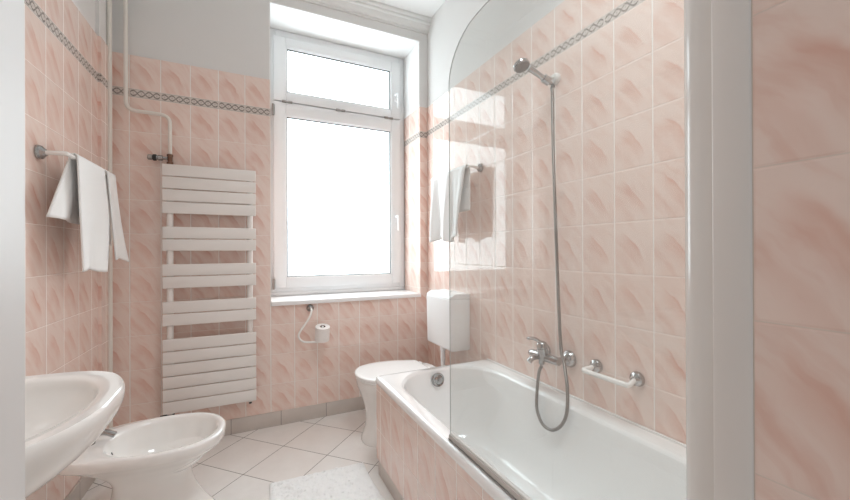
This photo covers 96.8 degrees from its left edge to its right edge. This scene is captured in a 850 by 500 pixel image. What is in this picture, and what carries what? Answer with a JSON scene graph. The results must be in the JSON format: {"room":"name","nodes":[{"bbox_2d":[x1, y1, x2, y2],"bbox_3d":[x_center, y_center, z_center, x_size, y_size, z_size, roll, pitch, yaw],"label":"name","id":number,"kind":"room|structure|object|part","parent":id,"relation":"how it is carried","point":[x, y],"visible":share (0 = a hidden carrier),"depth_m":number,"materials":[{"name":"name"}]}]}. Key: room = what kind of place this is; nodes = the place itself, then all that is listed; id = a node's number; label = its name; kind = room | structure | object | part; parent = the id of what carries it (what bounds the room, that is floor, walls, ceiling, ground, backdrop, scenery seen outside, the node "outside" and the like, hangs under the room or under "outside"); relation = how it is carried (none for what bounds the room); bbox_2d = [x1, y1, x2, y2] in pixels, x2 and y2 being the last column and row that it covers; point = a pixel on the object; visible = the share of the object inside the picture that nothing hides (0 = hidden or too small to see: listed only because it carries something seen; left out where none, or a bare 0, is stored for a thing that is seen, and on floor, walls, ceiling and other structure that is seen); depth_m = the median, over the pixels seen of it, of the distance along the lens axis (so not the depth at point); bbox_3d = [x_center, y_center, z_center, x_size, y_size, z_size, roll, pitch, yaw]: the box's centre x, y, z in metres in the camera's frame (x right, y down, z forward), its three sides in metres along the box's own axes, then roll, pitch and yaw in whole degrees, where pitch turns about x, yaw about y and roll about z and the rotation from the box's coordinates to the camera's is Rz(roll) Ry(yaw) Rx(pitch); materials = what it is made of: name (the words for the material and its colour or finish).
{"room":"bathroom","nodes":[
{"label":"bathroom","id":0,"kind":"room"},
{"bbox_2d":[24,0,108,499],"bbox_3d":[-1.177,-0.324,0.602,0.174,2.970,3.460,0,0,-24],"label":"wall","id":1,"kind":"structure","parent":0,"point":[66,48],"depth_m":1.60,"materials":[{"name":"pink tile"}]},
{"bbox_2d":[34,145,106,175],"bbox_3d":[-1.524,-0.371,1.674,0.098,0.056,0.546,0,0,-24],"label":"towel rail","id":2,"kind":"object","parent":1,"relation":"attached to","point":[40,152],"visible":0.42,"depth_m":1.43,"materials":[{"name":"silver metal"}]},
{"bbox_2d":[46,153,109,271],"bbox_3d":[-1.450,-0.144,1.598,0.091,0.491,0.465,0,0,-26],"label":"towel","id":3,"kind":"object","parent":2,"relation":"hanging from","point":[80,197],"visible":1,"depth_m":1.59,"materials":[{"name":"white fabric"}]},
{"bbox_2d":[105,170,128,261],"bbox_3d":[-1.577,-0.163,1.915,0.074,0.453,0.216,0,0,-26],"label":"hanging towel","id":4,"kind":"object","parent":2,"relation":"hanging from","point":[120,251],"visible":0.6,"depth_m":1.91,"materials":[{"name":"white fabric"}]},
{"bbox_2d":[25,371,124,497],"bbox_3d":[-0.863,0.442,0.679,0.487,0.508,0.519,0,0,-26],"label":"washbasin","id":5,"kind":"object","parent":1,"relation":"attached to","point":[66,413],"visible":0.77,"depth_m":0.80,"materials":[{"name":"white ceramic"}]},
{"bbox_2d":[64,477,95,499],"bbox_3d":[-1.258,1.115,0.980,0.009,0.093,2.186,0,0,-24],"label":"baseboard","id":6,"kind":"structure","parent":1,"relation":"attached to","point":[79,490],"depth_m":1.75,"materials":[{"name":"beige tile"}]},
{"bbox_2d":[107,0,112,427],"bbox_3d":[-1.747,-0.319,2.084,0.035,2.970,0.027,0,0,-26],"label":"pipe","id":7,"kind":"object","parent":1,"relation":"attached to","point":[109,2],"visible":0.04,"depth_m":2.08,"materials":[{"name":"white metal"}]},
{"bbox_2d":[81,409,393,499],"bbox_3d":[-0.269,1.209,1.254,2.600,0.100,3.700,0,0,-26],"label":"floor","id":8,"kind":"structure","parent":0,"point":[242,466],"depth_m":2.11,"materials":[{"name":"tile"}]},
{"bbox_2d":[59,412,225,499],"bbox_3d":[-1.141,0.926,1.570,0.565,0.473,0.416,0,0,-26],"label":"bidet","id":9,"kind":"object","parent":8,"relation":"on","point":[153,458],"visible":0.96,"depth_m":1.52,"materials":[{"name":"white ceramic"}]},
{"bbox_2d":[91,429,116,445],"bbox_3d":[-1.315,0.731,1.532,0.119,0.081,0.096,0,0,-26],"label":"tap","id":10,"kind":"object","parent":9,"relation":"on","point":[107,436],"depth_m":1.52,"materials":[{"name":"silver metal"}]},
{"bbox_2d":[269,462,384,499],"bbox_3d":[-0.393,1.148,1.637,0.499,0.024,0.755,0,0,-26],"label":"bath mat","id":11,"kind":"object","parent":8,"relation":"on","point":[351,482],"visible":1,"depth_m":1.82,"materials":[{"name":"white fabric"}]},
{"bbox_2d":[355,360,434,447],"bbox_3d":[-0.166,0.951,2.387,0.551,0.418,0.380,0,0,-26],"label":"toilet","id":12,"kind":"object","parent":8,"relation":"on","point":[366,375],"visible":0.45,"depth_m":2.27,"materials":[{"name":"white ceramic"}]},
{"bbox_3d":[-0.211,0.773,2.366,0.441,0.012,0.368,0,0,-26],"label":"seat","id":13,"kind":"part","parent":12,"relation":"part of","materials":[{"name":"white plastic"}]},
{"bbox_3d":[-0.211,0.753,2.366,0.453,0.021,0.380,0,0,-26],"label":"lid","id":14,"kind":"part","parent":12,"relation":"part of","materials":[{"name":"white plastic"}]},
{"bbox_2d":[376,358,686,499],"bbox_3d":[0.399,0.901,1.401,0.706,0.511,1.577,0,0,-26],"label":"bathtub","id":15,"kind":"object","parent":8,"relation":"on","point":[599,453],"visible":0.93,"depth_m":1.58,"materials":[{"name":"white ceramic"}]},
{"bbox_3d":[0.306,0.875,1.352,0.479,0.386,1.569,0,0,-26],"label":"panel","id":16,"kind":"part","parent":15,"relation":"part of","materials":[{"name":"pink tile"}]},
{"bbox_2d":[448,0,713,499],"bbox_3d":[0.259,-0.298,0.921,0.068,1.892,0.825,0,0,-26],"label":"screen","id":17,"kind":"object","parent":15,"relation":"on","point":[697,13],"visible":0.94,"depth_m":0.55,"materials":[{"name":"clear glass"}]},
{"bbox_3d":[0.254,-0.040,0.940,0.003,1.352,0.781,0,0,-26],"label":"pane","id":18,"kind":"part","parent":17,"relation":"part of","materials":[{"name":"clear glass"}]},
{"bbox_3d":[0.426,-0.302,0.573,0.068,1.888,0.053,0,0,-26],"label":"hinge post","id":19,"kind":"part","parent":17,"relation":"part of","materials":[{"name":"white metal"}]},
{"bbox_2d":[112,0,427,426],"bbox_3d":[-1.016,-0.321,2.735,2.450,2.970,0.432,0,0,-26],"label":"wall","id":20,"kind":"structure","parent":0,"point":[204,65],"depth_m":2.40,"materials":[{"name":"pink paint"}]},
{"bbox_2d":[123,0,172,163],"bbox_3d":[-1.586,-1.150,2.166,0.236,1.308,0.038,0,0,-26],"label":"pipe","id":21,"kind":"object","parent":20,"relation":"attached to","point":[154,157],"visible":0.94,"depth_m":2.12,"materials":[{"name":"white metal"}]},
{"bbox_3d":[-1.580,-0.534,2.167,0.024,0.032,0.032,0,0,-26],"label":"valve knob","id":22,"kind":"part","parent":21,"relation":"part of","materials":[{"name":"plastic"}]},
{"bbox_2d":[160,163,255,416],"bbox_3d":[-1.310,0.237,2.302,0.507,1.469,0.087,0,0,-26],"label":"towel radiator","id":23,"kind":"object","parent":20,"relation":"attached to","point":[191,238],"visible":1,"depth_m":2.26,"materials":[{"name":"white metal"}]},
{"bbox_2d":[224,396,364,435],"bbox_3d":[-0.865,1.117,2.558,1.980,0.093,0.009,0,0,-26],"label":"baseboard","id":24,"kind":"structure","parent":20,"relation":"attached to","point":[249,423],"depth_m":2.54,"materials":[{"name":"beige tile"}]},
{"bbox_2d":[298,304,323,342],"bbox_3d":[-0.776,0.499,2.542,0.165,0.250,0.118,0,0,-26],"label":"paper holder","id":25,"kind":"object","parent":20,"relation":"attached to","point":[309,307],"visible":0.71,"depth_m":2.51,"materials":[{"name":"silver metal"}]},
{"bbox_2d":[315,323,329,342],"bbox_3d":[-0.691,0.559,2.538,0.095,0.118,0.115,0,0,-26],"label":"toilet roll","id":26,"kind":"object","parent":25,"relation":"on","point":[322,334],"visible":1,"depth_m":2.50,"materials":[{"name":"white paper"}]},
{"bbox_2d":[270,28,403,295],"bbox_3d":[-0.666,-0.651,3.011,1.084,1.984,0.141,0,0,-26],"label":"window","id":27,"kind":"structure","parent":20,"relation":"in","point":[337,110],"depth_m":2.99,"materials":[{"name":"white plastic"}]},
{"bbox_3d":[-0.679,-1.350,3.027,1.007,0.476,0.068,0,0,-26],"label":"sash","id":28,"kind":"part","parent":27,"relation":"part of","materials":[{"name":"white plastic"}]},
{"bbox_3d":[-0.675,-0.411,3.025,1.007,1.382,0.068,0,0,-26],"label":"sash","id":29,"kind":"part","parent":27,"relation":"part of","materials":[{"name":"white plastic"}]},
{"bbox_3d":[-0.674,-1.348,3.026,0.838,0.341,0.010,0,0,-26],"label":"pane","id":30,"kind":"part","parent":27,"relation":"part of","materials":[{"name":"white"}]},
{"bbox_3d":[-0.671,-0.400,3.023,0.840,1.215,0.010,0,0,-26],"label":"pane","id":31,"kind":"part","parent":27,"relation":"part of","materials":[{"name":"white"}]},
{"bbox_3d":[-0.236,-1.258,3.173,0.028,0.140,0.053,0,0,-26],"label":"handle","id":32,"kind":"part","parent":27,"relation":"part of","materials":[{"name":"white plastic"}]},
{"bbox_3d":[-0.231,-0.233,3.171,0.028,0.140,0.053,0,0,-26],"label":"handle","id":33,"kind":"part","parent":27,"relation":"part of","materials":[{"name":"white plastic"}]},
{"bbox_2d":[271,289,420,305],"bbox_3d":[-0.603,0.355,2.887,1.086,0.028,0.394,0,0,-26],"label":"windowsill","id":34,"kind":"structure","parent":20,"relation":"attached to","point":[385,294],"depth_m":2.77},
{"bbox_2d":[302,0,431,34],"bbox_3d":[-0.906,-1.760,2.519,2.088,0.092,0.080,0,0,-26],"label":"trim","id":35,"kind":"structure","parent":20,"relation":"attached to","point":[370,9],"depth_m":2.80,"materials":[{"name":"white paint"}]},
{"bbox_2d":[374,0,444,17],"bbox_3d":[-0.302,-1.861,1.305,2.600,0.100,3.800,0,0,-26],"label":"ceiling","id":36,"kind":"structure","parent":0,"point":[428,8],"depth_m":2.79,"materials":[{"name":"white paint"}]},
{"bbox_2d":[427,0,685,443],"bbox_3d":[0.799,-0.330,1.551,0.150,2.970,3.296,0,0,-26],"label":"wall","id":37,"kind":"structure","parent":0,"point":[619,124],"depth_m":1.68,"materials":[{"name":"pink tile"}]},
{"bbox_2d":[427,289,469,365],"bbox_3d":[0.142,0.581,2.547,0.171,0.608,0.336,0,0,-26],"label":"toilet cistern","id":38,"kind":"object","parent":37,"relation":"attached to","point":[448,318],"visible":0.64,"depth_m":2.42,"materials":[{"name":"white plastic"}]},
{"bbox_3d":[0.150,0.298,2.552,0.150,0.033,0.336,0,0,-26],"label":"lid","id":39,"kind":"part","parent":38,"relation":"part of","materials":[{"name":"white plastic"}]},
{"bbox_2d":[431,163,483,181],"bbox_3d":[0.195,-0.504,2.515,0.098,0.056,0.539,0,0,-26],"label":"towel rail","id":40,"kind":"object","parent":37,"relation":"attached to","point":[479,167],"visible":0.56,"depth_m":2.29,"materials":[{"name":"silver metal"}]},
{"bbox_2d":[429,164,469,242],"bbox_3d":[0.151,-0.288,2.490,0.087,0.471,0.455,0,0,-26],"label":"towel","id":41,"kind":"object","parent":40,"relation":"hanging from","point":[460,176],"visible":0.99,"depth_m":2.46,"materials":[{"name":"white fabric"}]},
{"bbox_2d":[541,73,560,85],"bbox_3d":[0.574,-0.789,1.742,0.087,0.067,0.054,0,0,-26],"label":"holder","id":42,"kind":"object","parent":37,"relation":"attached to","point":[555,78],"visible":0.91,"depth_m":1.73,"materials":[{"name":"white metal"}]},
{"bbox_2d":[527,337,575,367],"bbox_3d":[0.547,0.461,1.728,0.153,0.130,0.230,0,0,-26],"label":"mixer","id":43,"kind":"object","parent":37,"relation":"attached to","point":[542,353],"visible":0.94,"depth_m":1.70,"materials":[{"name":"silver metal"}]},
{"bbox_3d":[0.513,0.422,1.727,0.091,0.053,0.048,0,0,19],"label":"lever","id":44,"kind":"part","parent":43,"relation":"part of","materials":[{"name":"silver metal"}]},
{"bbox_2d":[513,58,568,431],"bbox_3d":[0.500,-0.039,1.647,0.204,1.632,0.208,0,0,2],"label":"shower","id":45,"kind":"object","parent":43,"relation":"attached to","point":[521,65],"visible":0.99,"depth_m":1.69,"materials":[{"name":"silver metal"}]},
{"bbox_3d":[0.525,-0.798,1.719,0.128,0.078,0.032,0,0,-15],"label":"handle","id":46,"kind":"part","parent":45,"relation":"part of","materials":[{"name":"silver metal"}]},
{"bbox_2d":[581,359,644,387],"bbox_3d":[0.717,0.480,1.464,0.077,0.057,0.236,0,0,-26],"label":"grab bar","id":47,"kind":"object","parent":37,"relation":"attached to","point":[636,378],"visible":1,"depth_m":1.42,"materials":[{"name":"silver metal"}]},
{"bbox_2d":[751,0,849,499],"bbox_3d":[0.930,-0.333,0.284,0.733,2.970,0.900,0,0,-26],"label":"wall","id":48,"kind":"structure","parent":0,"point":[800,49],"depth_m":0.45,"materials":[{"name":"pink tile"}]},
{"bbox_2d":[711,0,753,499],"bbox_3d":[0.417,-0.331,0.512,0.014,2.970,0.046,0,0,-26],"label":"trim","id":49,"kind":"structure","parent":48,"relation":"attached to","point":[733,419],"depth_m":0.51,"materials":[{"name":"paint"}]},
{"bbox_3d":[-0.555,-0.328,-0.009,0.594,2.970,0.125,0,0,-26],"label":"wall","id":50,"kind":"structure","parent":0,"visible":0},
{"bbox_2d":[0,0,24,499],"bbox_3d":[-0.238,-0.329,0.125,0.091,2.970,0.170,0,0,-26],"label":"door","id":51,"kind":"structure","parent":50,"relation":"in","point":[12,154],"depth_m":0.21,"materials":[{"name":"white paint"}]}
]}

